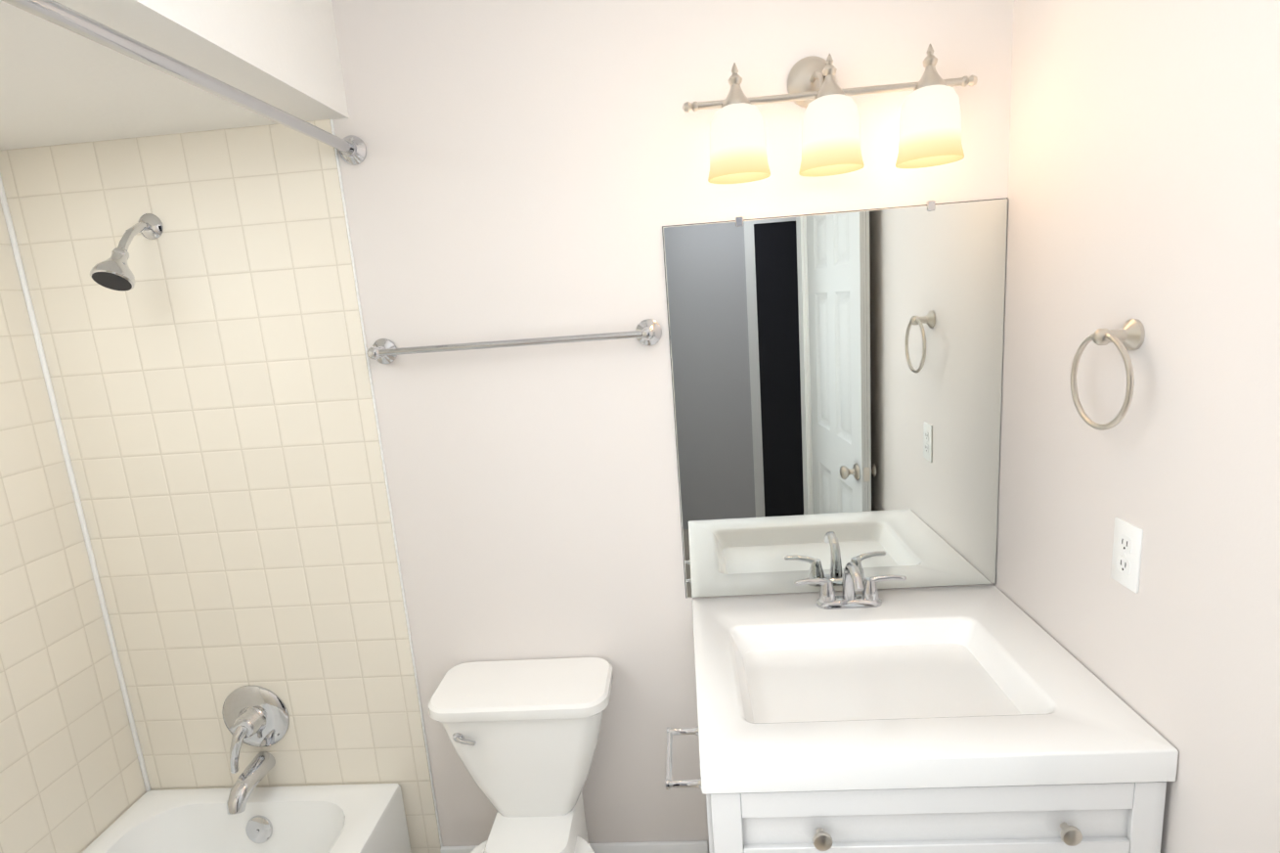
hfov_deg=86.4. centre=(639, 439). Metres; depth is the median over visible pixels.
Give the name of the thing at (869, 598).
faucet
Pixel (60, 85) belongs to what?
ceiling
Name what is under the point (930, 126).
sconce
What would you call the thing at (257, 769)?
tub spout
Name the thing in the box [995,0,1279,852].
wall
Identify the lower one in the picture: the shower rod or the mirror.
the mirror
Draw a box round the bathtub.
[81,783,411,852]
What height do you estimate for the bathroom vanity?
1.010 m
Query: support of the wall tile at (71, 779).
attached to the wall
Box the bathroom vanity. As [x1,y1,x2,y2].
[664,561,1178,852]
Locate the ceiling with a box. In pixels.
[0,0,349,150]
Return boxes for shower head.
[89,213,163,290]
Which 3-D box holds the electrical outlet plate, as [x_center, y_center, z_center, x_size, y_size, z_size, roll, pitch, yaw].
[0.844,0.199,1.184,0.008,0.116,0.070,-4,11,4]
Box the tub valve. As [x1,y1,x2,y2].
[221,685,289,773]
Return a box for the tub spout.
[226,750,275,814]
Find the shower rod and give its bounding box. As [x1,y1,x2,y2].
[1,0,366,165]
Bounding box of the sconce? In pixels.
[682,43,977,183]
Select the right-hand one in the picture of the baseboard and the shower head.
the baseboard
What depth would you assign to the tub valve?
1.87 m
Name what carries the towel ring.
attached to the wall at (1144, 162)
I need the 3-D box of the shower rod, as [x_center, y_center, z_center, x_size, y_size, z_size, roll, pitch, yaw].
[-0.713,-0.494,0.717,0.064,0.064,1.772,-4,11,4]
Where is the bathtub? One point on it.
(369, 817)
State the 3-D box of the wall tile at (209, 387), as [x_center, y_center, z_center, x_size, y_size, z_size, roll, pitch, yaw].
[-1.048,0.320,1.799,0.835,2.110,0.018,-4,11,4]
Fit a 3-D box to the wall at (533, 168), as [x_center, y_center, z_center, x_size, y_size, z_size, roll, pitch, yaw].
[-0.306,0.091,1.772,2.560,2.460,0.100,-4,11,4]
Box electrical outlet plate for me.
[1110,516,1143,593]
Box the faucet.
[794,561,907,610]
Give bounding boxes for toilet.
[428,657,613,852]
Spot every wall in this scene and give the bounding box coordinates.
[331,0,1014,852]
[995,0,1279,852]
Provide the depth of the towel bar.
1.59 m
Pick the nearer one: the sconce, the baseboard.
the sconce
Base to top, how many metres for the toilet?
0.744 m
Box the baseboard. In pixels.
[440,839,707,852]
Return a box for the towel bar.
[366,318,662,363]
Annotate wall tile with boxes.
[0,119,442,852]
[0,200,147,852]
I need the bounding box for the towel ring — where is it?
[1070,318,1145,430]
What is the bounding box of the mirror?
[662,197,1008,597]

